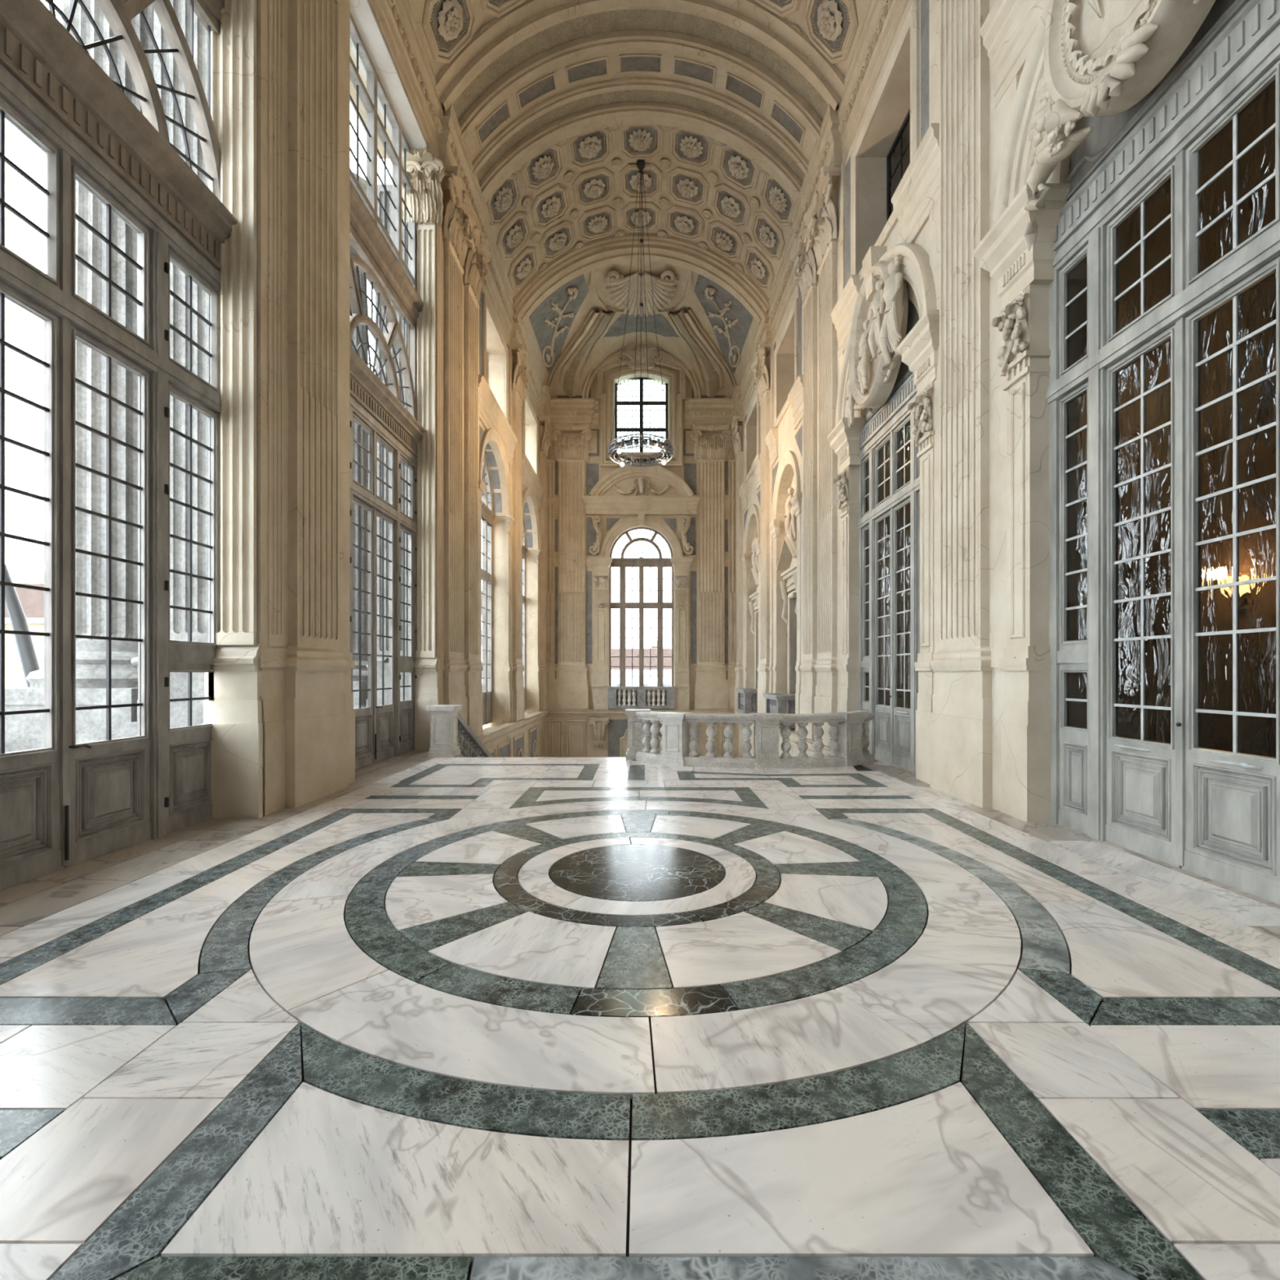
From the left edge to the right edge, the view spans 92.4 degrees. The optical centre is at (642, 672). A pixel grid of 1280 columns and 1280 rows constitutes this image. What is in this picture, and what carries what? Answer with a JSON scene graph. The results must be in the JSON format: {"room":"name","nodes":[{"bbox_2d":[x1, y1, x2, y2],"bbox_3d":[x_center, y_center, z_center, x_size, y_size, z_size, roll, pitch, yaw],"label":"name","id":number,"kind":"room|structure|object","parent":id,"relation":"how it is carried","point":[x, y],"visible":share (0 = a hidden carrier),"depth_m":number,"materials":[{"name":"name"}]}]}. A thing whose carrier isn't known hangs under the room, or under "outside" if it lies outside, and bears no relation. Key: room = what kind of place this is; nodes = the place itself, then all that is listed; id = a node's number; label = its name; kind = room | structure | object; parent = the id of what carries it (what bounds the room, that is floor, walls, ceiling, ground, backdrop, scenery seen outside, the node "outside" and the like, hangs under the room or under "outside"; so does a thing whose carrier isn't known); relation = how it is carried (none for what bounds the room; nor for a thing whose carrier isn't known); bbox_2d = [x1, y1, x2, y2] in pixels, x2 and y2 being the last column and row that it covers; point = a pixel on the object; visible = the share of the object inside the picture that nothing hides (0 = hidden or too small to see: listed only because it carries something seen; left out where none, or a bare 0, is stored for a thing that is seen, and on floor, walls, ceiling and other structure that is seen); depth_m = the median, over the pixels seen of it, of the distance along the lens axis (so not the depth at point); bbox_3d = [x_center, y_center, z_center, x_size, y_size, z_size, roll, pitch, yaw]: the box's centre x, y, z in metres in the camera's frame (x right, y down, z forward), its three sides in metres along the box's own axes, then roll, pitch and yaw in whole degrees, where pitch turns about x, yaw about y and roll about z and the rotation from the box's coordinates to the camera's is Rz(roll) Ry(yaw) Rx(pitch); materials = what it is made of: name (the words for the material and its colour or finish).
{"room":"historic interior","nodes":[
{"label":"historic interior","id":0,"kind":"room"},
{"bbox_2d":[350,0,544,757],"bbox_3d":[-5.019,-1.925,8.050,1.550,21.250,42.100,0,0,0],"label":"wall","id":1,"kind":"structure","parent":0,"point":[528,741],"depth_m":20.05,"materials":[{"name":"stone"}]},
{"bbox_2d":[0,0,237,890],"bbox_3d":[-4.969,-4.758,5.310,0.390,12.955,4.200,0,0,0],"label":"window","id":2,"kind":"structure","parent":1,"relation":"in","point":[64,803],"depth_m":5.76,"materials":[{"name":"grey wood"}]},
{"bbox_2d":[0,97,60,288],"bbox_3d":[-5.035,-3.880,4.839,0.088,1.220,0.918,0,0,0],"label":"light","id":3,"kind":"object","parent":2,"relation":"attached to","point":[11,111],"depth_m":5.13,"materials":[{"name":"clear glass"}]},
{"bbox_2d":[70,160,150,347],"bbox_3d":[-5.035,-3.880,5.781,0.088,1.220,0.918,0,0,0],"label":"light","id":4,"kind":"object","parent":2,"relation":"attached to","point":[79,172],"depth_m":5.80,"materials":[{"name":"clear glass"}]},
{"bbox_2d":[168,247,217,392],"bbox_3d":[-5.035,-3.880,6.845,0.088,1.220,0.830,0,0,0],"label":"light","id":5,"kind":"object","parent":2,"relation":"attached to","point":[194,274],"depth_m":6.90,"materials":[{"name":"clear glass"}]},
{"bbox_2d":[129,8,157,737],"bbox_3d":[-5.978,-4.090,8.400,0.368,11.580,2.100,0,0,0],"label":"pilaster","id":6,"kind":"object","parent":1,"relation":"attached to","point":[134,725],"visible":0.02,"depth_m":7.59,"materials":[{"name":"white"}]},
{"bbox_2d":[157,0,208,728],"bbox_3d":[-5.474,-4.500,7.340,0.720,12.400,0.120,0,0,0],"label":"window","id":7,"kind":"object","parent":1,"relation":"attached to","point":[178,279],"visible":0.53,"depth_m":7.39,"materials":[{"name":"clear glass"}]},
{"bbox_2d":[257,0,355,816],"bbox_3d":[-4.337,-4.827,8.370,0.494,13.054,2.320,0,0,0],"label":"pilaster","id":8,"kind":"object","parent":1,"relation":"attached to","point":[308,714],"depth_m":7.99,"materials":[{"name":"stone"}]},
{"bbox_2d":[366,293,388,706],"bbox_3d":[-5.978,-4.090,14.700,0.368,11.580,2.100,0,0,0],"label":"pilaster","id":9,"kind":"object","parent":1,"relation":"attached to","point":[379,660],"visible":0.02,"depth_m":13.89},
{"bbox_2d":[350,13,425,769],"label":"window","id":10,"kind":"structure","parent":1,"relation":"in","point":[384,731],"depth_m":11.83,"materials":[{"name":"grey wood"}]},
{"bbox_2d":[352,413,373,494],"bbox_3d":[-5.035,-3.880,10.969,0.088,1.220,0.918,0,0,0],"label":"light","id":11,"kind":"object","parent":10,"relation":"attached to","point":[362,424],"depth_m":11.13,"materials":[{"name":"clear glass"}]},
{"bbox_2d":[376,434,394,508],"bbox_3d":[-5.035,-3.880,11.911,0.088,1.220,0.918,0,0,0],"label":"light","id":12,"kind":"object","parent":10,"relation":"attached to","point":[384,442],"depth_m":12.12,"materials":[{"name":"clear glass"}]},
{"bbox_2d":[400,455,413,520],"bbox_3d":[-5.035,-3.880,12.975,0.088,1.220,0.830,0,0,0],"label":"light","id":13,"kind":"object","parent":10,"relation":"attached to","point":[404,460],"depth_m":13.25,"materials":[{"name":"clear glass"}]},
{"bbox_2d":[435,165,481,722],"bbox_3d":[-4.337,-4.827,15.265,0.494,13.054,3.570,0,0,0],"label":"pilaster","id":14,"kind":"object","parent":1,"relation":"attached to","point":[459,217],"depth_m":14.11,"materials":[{"name":"stone"}]},
{"bbox_2d":[368,0,551,416],"bbox_3d":[-4.504,-11.925,7.750,0.620,1.250,41.500,0,0,0],"label":"trim","id":15,"kind":"structure","parent":1,"relation":"attached to","point":[441,129],"depth_m":13.56,"materials":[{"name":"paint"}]},
{"bbox_2d":[463,220,490,736],"bbox_3d":[-4.327,-4.827,16.006,0.474,13.054,1.587,0,0,0],"label":"pilaster","id":16,"kind":"object","parent":1,"relation":"attached to","point":[478,255],"visible":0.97,"depth_m":15.81,"materials":[{"name":"stone"}]},
{"bbox_2d":[481,455,495,724],"bbox_3d":[-5.114,-2.725,19.050,0.220,8.850,3.600,0,0,0],"label":"window","id":17,"kind":"structure","parent":1,"relation":"in","point":[487,514],"depth_m":20.09,"materials":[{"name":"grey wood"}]},
{"bbox_2d":[478,428,514,733],"bbox_3d":[-4.774,-2.785,19.050,0.680,9.270,4.380,0,0,0],"label":"arch","id":18,"kind":"object","parent":1,"relation":"attached to","point":[496,456],"visible":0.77,"depth_m":20.59,"materials":[{"name":"stone"}]},
{"bbox_2d":[478,374,545,512],"bbox_3d":[-4.469,-7.570,21.900,0.290,0.980,10.600,0,0,0],"label":"trim","id":19,"kind":"structure","parent":1,"relation":"attached to","point":[491,415],"depth_m":19.56,"materials":[{"name":"stone"}]},
{"bbox_2d":[477,709,548,746],"bbox_3d":[-4.459,1.920,21.950,0.310,0.400,13.100,0,0,0],"label":"handrail","id":20,"kind":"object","parent":1,"relation":"attached to","point":[489,736],"depth_m":20.20,"materials":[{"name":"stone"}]},
{"bbox_2d":[509,342,531,721],"bbox_3d":[-4.337,-4.827,21.900,0.494,13.054,1.902,0,0,0],"label":"pilaster","id":21,"kind":"object","parent":1,"relation":"attached to","point":[519,366],"visible":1,"depth_m":21.45,"materials":[{"name":"stone"}]},
{"bbox_2d":[522,519,527,688],"bbox_3d":[-5.114,-2.725,24.900,0.220,8.850,3.600,0,0,0],"label":"window","id":22,"kind":"structure","parent":1,"relation":"in","point":[524,548],"depth_m":26.60,"materials":[{"name":"grey wood"}]},
{"bbox_2d":[521,487,542,712],"bbox_3d":[-4.774,-2.785,24.900,0.680,9.270,4.380,0,0,0],"label":"arch","id":23,"kind":"object","parent":1,"relation":"attached to","point":[530,508],"visible":0.61,"depth_m":26.61,"materials":[{"name":"stone"}]},
{"bbox_2d":[538,416,551,711],"bbox_3d":[-4.327,-4.827,27.756,0.474,13.054,1.587,0,0,0],"label":"pilaster","id":24,"kind":"object","parent":1,"relation":"attached to","point":[545,428],"visible":0.99,"depth_m":27.31,"materials":[{"name":"stone"}]},
{"bbox_2d":[0,750,1279,1279],"bbox_3d":[-0.269,1.850,0.328,10.950,0.301,26.655,0,0,0],"label":"floor","id":25,"kind":"structure","parent":0,"point":[422,1017],"depth_m":2.85,"materials":[{"name":"white stone"}]},
{"bbox_2d":[203,0,264,818],"bbox_3d":[-4.813,-4.827,7.034,1.042,13.054,0.433,0,0,0],"label":"pilaster","id":26,"kind":"object","parent":25,"relation":"on","point":[234,713],"visible":0.93,"depth_m":7.20,"materials":[{"name":"stone"}]},
{"bbox_2d":[401,142,445,750],"bbox_3d":[-4.813,-4.827,13.304,1.042,13.054,0.433,0,0,0],"label":"pilaster","id":27,"kind":"object","parent":25,"relation":"on","point":[424,171],"visible":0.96,"depth_m":13.46,"materials":[{"name":"stone"}]},
{"bbox_2d":[426,704,462,757],"bbox_3d":[-4.044,1.190,12.520,0.560,1.020,0.560,0,0,0],"label":"newel post","id":28,"kind":"object","parent":25,"relation":"on","point":[443,717],"visible":1,"depth_m":12.30,"materials":[{"name":"stone"}]},
{"bbox_2d":[624,708,875,768],"bbox_3d":[1.940,1.220,11.467,4.782,0.960,1.268,0,0,8],"label":"balustrade","id":29,"kind":"object","parent":25,"relation":"on","point":[849,743],"visible":1,"depth_m":11.10,"materials":[{"name":"stone"}]},
{"bbox_2d":[835,710,866,713],"bbox_3d":[3.891,0.738,11.425,0.873,0.020,0.250,0,0,-33],"label":"leaflets","id":30,"kind":"object","parent":29,"relation":"on","point":[857,710],"visible":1,"depth_m":11.39,"materials":[{"name":"paper"}]},
{"bbox_2d":[408,0,871,399],"bbox_3d":[-0.044,-13.742,7.842,9.572,3.017,41.684,0,0,0],"label":"ceiling","id":31,"kind":"structure","parent":0,"point":[557,104],"depth_m":16.39,"materials":[{"name":"paint"}]},
{"bbox_2d":[608,159,673,466],"bbox_3d":[-0.044,-10.508,17.800,1.904,8.685,1.903,0,0,34],"label":"chandelier","id":32,"kind":"object","parent":31,"relation":"hanging from","point":[668,454],"visible":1,"depth_m":17.71,"materials":[{"name":"silver metal"}]},
{"bbox_2d":[544,366,738,757],"bbox_3d":[-0.044,-3.600,28.735,10.800,24.600,0.730,0,0,0],"label":"wall","id":33,"kind":"structure","parent":0,"point":[563,737],"depth_m":28.50,"materials":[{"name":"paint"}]},
{"bbox_2d":[546,427,559,709],"bbox_3d":[-4.298,-4.827,28.284,1.050,13.054,0.433,0,0,0],"label":"pilaster","id":34,"kind":"object","parent":33,"relation":"attached to","point":[551,673],"visible":0.62,"depth_m":28.39,"materials":[{"name":"stone"}]},
{"bbox_2d":[550,424,592,709],"bbox_3d":[-3.258,-4.827,28.263,1.946,13.054,0.474,0,0,0],"label":"pilaster","id":35,"kind":"object","parent":33,"relation":"attached to","point":[571,451],"visible":1,"depth_m":28.34,"materials":[{"name":"stone"}]},
{"bbox_2d":[548,398,598,429],"bbox_3d":[-3.294,-11.925,28.405,2.500,1.250,0.650,0,0,0],"label":"trim","id":36,"kind":"structure","parent":33,"relation":"attached to","point":[563,411],"depth_m":28.18,"materials":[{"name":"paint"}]},
{"bbox_2d":[588,718,609,747],"bbox_3d":[-1.993,2.810,28.311,0.992,1.380,0.377,0,0,0],"label":"console","id":37,"kind":"object","parent":33,"relation":"attached to","point":[598,731],"visible":1,"depth_m":28.20,"materials":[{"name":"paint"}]},
{"bbox_2d":[545,709,734,718],"bbox_3d":[-0.044,1.920,28.395,9.000,0.400,0.310,0,0,0],"label":"trim","id":38,"kind":"structure","parent":33,"relation":"attached to","point":[553,713],"depth_m":28.28,"materials":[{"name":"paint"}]},
{"bbox_2d":[608,527,673,705],"bbox_3d":[-0.044,-2.585,28.800,3.040,8.570,0.220,0,0,0],"label":"window","id":39,"kind":"structure","parent":33,"relation":"in","point":[622,562],"depth_m":28.79,"materials":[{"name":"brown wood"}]},
{"bbox_2d":[614,377,667,452],"bbox_3d":[-0.044,-12.050,28.848,2.500,3.700,0.075,0,0,0],"label":"window","id":40,"kind":"structure","parent":33,"relation":"in","point":[641,402],"depth_m":28.81,"materials":[{"name":"metal"}]},
{"bbox_2d":[596,343,686,467],"bbox_3d":[-0.044,-12.523,28.085,4.226,6.006,0.929,0,0,0],"label":"window surround","id":41,"kind":"object","parent":33,"relation":"attached to","point":[652,361],"visible":0.88,"depth_m":28.30,"materials":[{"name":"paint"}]},
{"bbox_2d":[604,353,678,364],"bbox_3d":[-0.044,-14.345,28.280,4.226,0.590,0.440,0,0,0],"label":"hood","id":42,"kind":"object","parent":41,"relation":"attached to","point":[641,360],"depth_m":28.04,"materials":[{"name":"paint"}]},
{"bbox_2d":[582,462,701,709],"bbox_3d":[-0.044,-3.900,28.448,5.480,11.400,0.704,0,0,0],"label":"window surround","id":43,"kind":"object","parent":33,"relation":"in","point":[641,491],"depth_m":28.31,"materials":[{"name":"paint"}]},
{"bbox_2d":[684,398,734,429],"bbox_3d":[3.206,-11.925,28.405,2.500,1.250,0.650,0,0,0],"label":"trim","id":44,"kind":"structure","parent":33,"relation":"attached to","point":[700,411],"depth_m":28.18,"materials":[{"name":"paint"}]},
{"bbox_2d":[690,424,733,709],"bbox_3d":[3.182,-4.827,28.263,1.946,13.054,0.474,0,0,0],"label":"pilaster","id":45,"kind":"object","parent":33,"relation":"attached to","point":[710,451],"visible":1,"depth_m":28.34,"materials":[{"name":"stone"}]},
{"bbox_2d":[723,427,736,709],"bbox_3d":[4.222,-4.827,28.284,1.050,13.054,0.433,0,0,0],"label":"pilaster","id":46,"kind":"object","parent":33,"relation":"attached to","point":[731,681],"visible":0.53,"depth_m":28.39,"materials":[{"name":"stone"}]},
{"bbox_2d":[738,0,1087,759],"bbox_3d":[4.806,-1.900,8.050,0.840,21.200,42.100,0,0,0],"label":"wall","id":47,"kind":"structure","parent":0,"point":[902,83],"depth_m":12.74,"materials":[{"name":"stone"}]},
{"bbox_2d":[730,416,743,710],"bbox_3d":[4.239,-4.827,27.744,0.474,13.054,1.587,0,0,0],"label":"pilaster","id":48,"kind":"object","parent":47,"relation":"attached to","point":[736,427],"visible":0.99,"depth_m":27.34,"materials":[{"name":"stone"}]},
{"bbox_2d":[735,688,757,713],"bbox_3d":[4.276,1.165,24.850,0.680,0.970,2.000,0,0,0],"label":"balconette","id":49,"kind":"object","parent":47,"relation":"attached to","point":[744,695],"visible":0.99,"depth_m":23.98,"materials":[{"name":"grey stone"}]},
{"bbox_2d":[741,503,759,709],"bbox_3d":[4.626,-2.535,24.900,0.600,8.470,3.740,0,0,0],"label":"arch","id":50,"kind":"object","parent":47,"relation":"attached to","point":[748,668],"visible":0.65,"depth_m":26.23,"materials":[{"name":"stone"}]},
{"bbox_2d":[746,566,758,709],"bbox_3d":[4.626,-1.306,24.900,0.420,6.012,2.403,0,0,0],"label":"doorway","id":51,"kind":"structure","parent":50,"relation":"attached to","point":[753,585],"depth_m":25.52,"materials":[{"name":"stone"}]},
{"bbox_2d":[751,529,758,572],"bbox_3d":[4.639,-4.898,24.812,0.390,1.840,1.372,0,0,0],"label":"trophy","id":52,"kind":"object","parent":50,"relation":"attached to","point":[754,556],"visible":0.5,"depth_m":24.84,"materials":[{"name":"beige stone"}]},
{"bbox_2d":[751,342,773,713],"bbox_3d":[4.249,-4.827,21.900,0.494,13.054,1.902,0,0,0],"label":"pilaster","id":53,"kind":"object","parent":47,"relation":"attached to","point":[762,366],"visible":1,"depth_m":21.39,"materials":[{"name":"stone"}]},
{"bbox_2d":[763,693,795,728],"bbox_3d":[4.276,1.165,19.000,0.680,0.970,2.000,0,0,0],"label":"balconette","id":54,"kind":"object","parent":47,"relation":"attached to","point":[775,703],"visible":0.63,"depth_m":18.14,"materials":[{"name":"grey stone"}]},
{"bbox_2d":[733,709,830,755],"bbox_3d":[4.371,1.920,21.050,0.310,0.400,14.900,0,0,0],"label":"trim","id":55,"kind":"structure","parent":47,"relation":"attached to","point":[793,737],"depth_m":16.65,"materials":[{"name":"stone"}]},
{"bbox_2d":[768,450,802,731],"bbox_3d":[4.626,-2.535,19.050,0.600,8.470,3.740,0,0,0],"label":"arch","id":56,"kind":"object","parent":47,"relation":"attached to","point":[779,668],"visible":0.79,"depth_m":19.79,"materials":[{"name":"stone"}]},
{"bbox_2d":[776,533,796,713],"bbox_3d":[4.626,-1.306,19.050,0.420,6.012,2.403,0,0,0],"label":"doorway","id":57,"kind":"structure","parent":56,"relation":"attached to","point":[787,562],"depth_m":19.67,"materials":[{"name":"stone"}]},
{"bbox_2d":[784,487,796,540],"bbox_3d":[4.635,-4.898,19.079,0.397,1.840,1.743,0,0,0],"label":"sculpture","id":58,"kind":"object","parent":56,"relation":"attached to","point":[790,522],"visible":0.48,"depth_m":18.96,"materials":[{"name":"beige stone"}]},
{"bbox_2d":[790,220,817,739],"bbox_3d":[4.239,-4.827,15.994,0.474,13.054,1.587,0,0,0],"label":"pilaster","id":59,"kind":"object","parent":47,"relation":"attached to","point":[803,257],"visible":0.94,"depth_m":15.83,"materials":[{"name":"stone"}]},
{"bbox_2d":[732,0,908,416],"bbox_3d":[4.416,-11.925,7.750,0.620,1.250,41.500,0,0,0],"label":"trim","id":60,"kind":"structure","parent":47,"relation":"attached to","point":[838,129],"depth_m":13.59,"materials":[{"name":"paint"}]},
{"bbox_2d":[800,160,844,746],"bbox_3d":[4.249,-4.827,15.265,0.494,13.054,3.570,0,0,0],"label":"pilaster","id":61,"kind":"object","parent":47,"relation":"attached to","point":[824,218],"visible":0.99,"depth_m":14.21,"materials":[{"name":"stone"}]},
{"bbox_2d":[826,243,939,783],"bbox_3d":[4.436,-3.050,11.440,0.520,9.500,4.880,0,0,0],"label":"arch","id":62,"kind":"object","parent":47,"relation":"attached to","point":[918,350],"visible":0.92,"depth_m":9.74,"materials":[{"name":"stone"}]},
{"bbox_2d":[844,254,907,427],"bbox_3d":[4.284,-6.250,11.480,0.445,2.480,2.878,0,0,0],"label":"medallion","id":63,"kind":"object","parent":62,"relation":"attached to","point":[879,326],"visible":0.97,"depth_m":11.03,"materials":[{"name":"white stone"}]},
{"bbox_2d":[857,299,919,772],"bbox_3d":[4.694,-2.640,11.440,0.205,8.720,3.400,0,0,0],"label":"door","id":64,"kind":"structure","parent":62,"relation":"attached to","point":[888,524],"depth_m":11.42,"materials":[{"name":"wood"}]},
{"bbox_2d":[862,454,869,515],"bbox_3d":[4.697,-3.880,12.750,0.088,1.220,0.500,0,0,0],"label":"light","id":65,"kind":"object","parent":64,"relation":"attached to","point":[865,457],"depth_m":12.87,"materials":[{"name":"clear glass"}]},
{"bbox_2d":[875,434,890,507],"bbox_3d":[4.697,-3.880,11.876,0.088,1.220,0.848,0,0,0],"label":"light","id":66,"kind":"object","parent":64,"relation":"attached to","point":[882,447],"depth_m":11.95,"materials":[{"name":"clear glass"}]},
{"bbox_2d":[893,415,910,494],"bbox_3d":[4.697,-3.880,11.004,0.088,1.220,0.848,0,0,0],"label":"light","id":67,"kind":"object","parent":64,"relation":"attached to","point":[901,430],"depth_m":11.09,"materials":[{"name":"clear glass"}]},
{"bbox_2d":[918,437,919,476],"bbox_3d":[4.697,-3.880,10.130,0.088,1.220,0.500,0,0,0],"label":"light","id":68,"kind":"object","parent":64,"relation":"attached to","point":[919,437],"depth_m":10.33,"materials":[{"name":"glass"}]},
{"bbox_2d":[737,0,1046,512],"bbox_3d":[4.381,-7.570,15.150,0.290,0.980,24.100,0,0,0],"label":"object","id":69,"kind":"structure","parent":47,"relation":"attached to","point":[1007,32],"depth_m":9.36,"materials":[{"name":"stone"}]},
{"bbox_2d":[886,107,910,222],"bbox_3d":[5.106,-9.375,11.440,0.070,2.650,2.600,0,0,0],"label":"window","id":70,"kind":"structure","parent":47,"relation":"in","point":[898,158],"depth_m":12.23,"materials":[{"name":"glass"}]},
{"bbox_2d":[924,0,1020,811],"bbox_3d":[4.249,-4.827,8.370,0.494,13.054,2.320,0,0,0],"label":"pilaster","id":71,"kind":"object","parent":47,"relation":"attached to","point":[966,715],"visible":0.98,"depth_m":8.14,"materials":[{"name":"stone"}]},
{"bbox_2d":[973,0,1077,822],"bbox_3d":[4.436,-3.050,5.310,0.520,9.500,4.880,0,0,0],"label":"arch","id":72,"kind":"object","parent":47,"relation":"attached to","point":[1024,277],"visible":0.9,"depth_m":7.00,"materials":[{"name":"stone"}]},
{"bbox_2d":[1022,0,1215,250],"bbox_3d":[4.242,-6.207,5.311,0.528,2.899,3.286,0,0,0],"label":"cartouche","id":73,"kind":"object","parent":72,"relation":"attached to","point":[1102,58],"visible":1,"depth_m":5.68,"materials":[{"name":"white stone"}]},
{"bbox_2d":[1045,0,1279,904],"bbox_3d":[4.694,-2.640,5.310,0.205,8.720,3.400,0,0,0],"label":"door","id":74,"kind":"structure","parent":72,"relation":"attached to","point":[1162,394],"depth_m":5.32,"materials":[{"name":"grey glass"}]},
{"bbox_2d":[1059,244,1088,377],"bbox_3d":[4.697,-3.880,6.620,0.088,1.220,0.500,0,0,0],"label":"light","id":75,"kind":"object","parent":74,"relation":"attached to","point":[1073,271],"depth_m":6.67,"materials":[{"name":"clear glass"}]},
{"bbox_2d":[1106,160,1175,343],"bbox_3d":[4.697,-3.880,5.746,0.088,1.220,0.848,0,0,0],"label":"light","id":76,"kind":"object","parent":74,"relation":"attached to","point":[1141,233],"depth_m":5.75,"materials":[{"name":"clear glass"}]},
{"bbox_2d":[1185,59,1279,288],"bbox_3d":[4.697,-3.880,4.874,0.088,1.220,0.848,0,0,0],"label":"light","id":77,"kind":"object","parent":74,"relation":"attached to","point":[1233,161],"depth_m":4.86,"materials":[{"name":"clear glass"}]},
{"bbox_2d":[791,706,1275,757],"bbox_3d":[7.906,-4.900,10.350,6.500,13.800,35.300,0,0,0],"label":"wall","id":78,"kind":"structure","parent":0,"point":[902,707],"depth_m":11.82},
{"bbox_3d":[-7.419,2.210,12.000,3.250,0.780,48.000,0,0,0],"label":"floor","id":79,"kind":"structure","parent":0,"visible":0},
{"bbox_2d":[4,0,153,752],"bbox_3d":[-7.193,-4.740,8.451,2.085,13.120,2.081,0,0,0],"label":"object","id":80,"kind":"structure","parent":79,"relation":"on","point":[24,731],"depth_m":7.87,"materials":[{"name":"clear glass"}]},
{"bbox_2d":[350,172,368,708],"bbox_3d":[-7.193,-4.740,14.601,2.085,13.120,2.081,0,0,0],"label":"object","id":81,"kind":"structure","parent":79,"relation":"on","point":[362,182],"depth_m":14.35,"materials":[{"name":"clear glass"}]},
{"bbox_3d":[-0.044,4.800,23.700,9.040,0.300,9.600,0,0,0],"label":"landing","id":82,"kind":"object","parent":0,"visible":0},
{"bbox_3d":[-2.169,3.362,15.591,4.050,2.995,6.622,0,0,0],"label":"staircase","id":83,"kind":"structure","parent":82,"relation":"on","visible":0},
{"bbox_2d":[453,712,493,757],"bbox_3d":[-4.044,2.643,15.950,0.260,3.845,6.400,0,0,0],"label":"stair railing","id":84,"kind":"object","parent":83,"relation":"on","point":[470,746],"visible":0.23,"depth_m":14.07,"materials":[{"name":"grey stone"}]},
{"bbox_2d":[631,706,644,708],"bbox_3d":[-0.094,2.643,15.950,0.260,3.845,6.400,0,0,0],"label":"stair railing","id":85,"kind":"object","parent":83,"relation":"on","point":[632,707],"visible":0.02,"depth_m":12.75,"materials":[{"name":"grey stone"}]},
{"label":"outside","id":86,"kind":"structure","parent":0,"visible":0},
{"bbox_3d":[-50.044,10.800,40.000,140.000,0.200,200.000,0,0,0],"label":"ground","id":87,"kind":"structure","parent":86,"visible":0},
{"bbox_2d":[4,564,39,687],"bbox_3d":[-13.957,4.162,14.036,0.364,13.083,1.462,0,0,0],"label":"leaning pole","id":88,"kind":"object","parent":87,"relation":"on","point":[27,653],"visible":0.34,"depth_m":13.74,"materials":[{"name":"metal"}]},
{"bbox_2d":[4,577,44,688],"bbox_3d":[-50.044,1.600,49.950,24.800,18.200,12.900,0,0,0],"label":"building","id":89,"kind":"structure","parent":87,"relation":"on","point":[32,601],"depth_m":43.90,"materials":[{"name":"tile"}]},
{"bbox_2d":[481,590,482,684],"bbox_3d":[-24.044,0.650,67.950,24.800,20.100,12.900,0,0,0],"label":"building","id":90,"kind":"structure","parent":87,"relation":"on","point":[482,590],"depth_m":61.88,"materials":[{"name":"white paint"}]},
{"bbox_2d":[611,640,671,685],"bbox_3d":[1.456,3.400,75.950,21.800,14.600,12.900,0,0,0],"label":"building","id":91,"kind":"structure","parent":87,"relation":"on","point":[667,661],"depth_m":69.51,"materials":[{"name":"white paint"}]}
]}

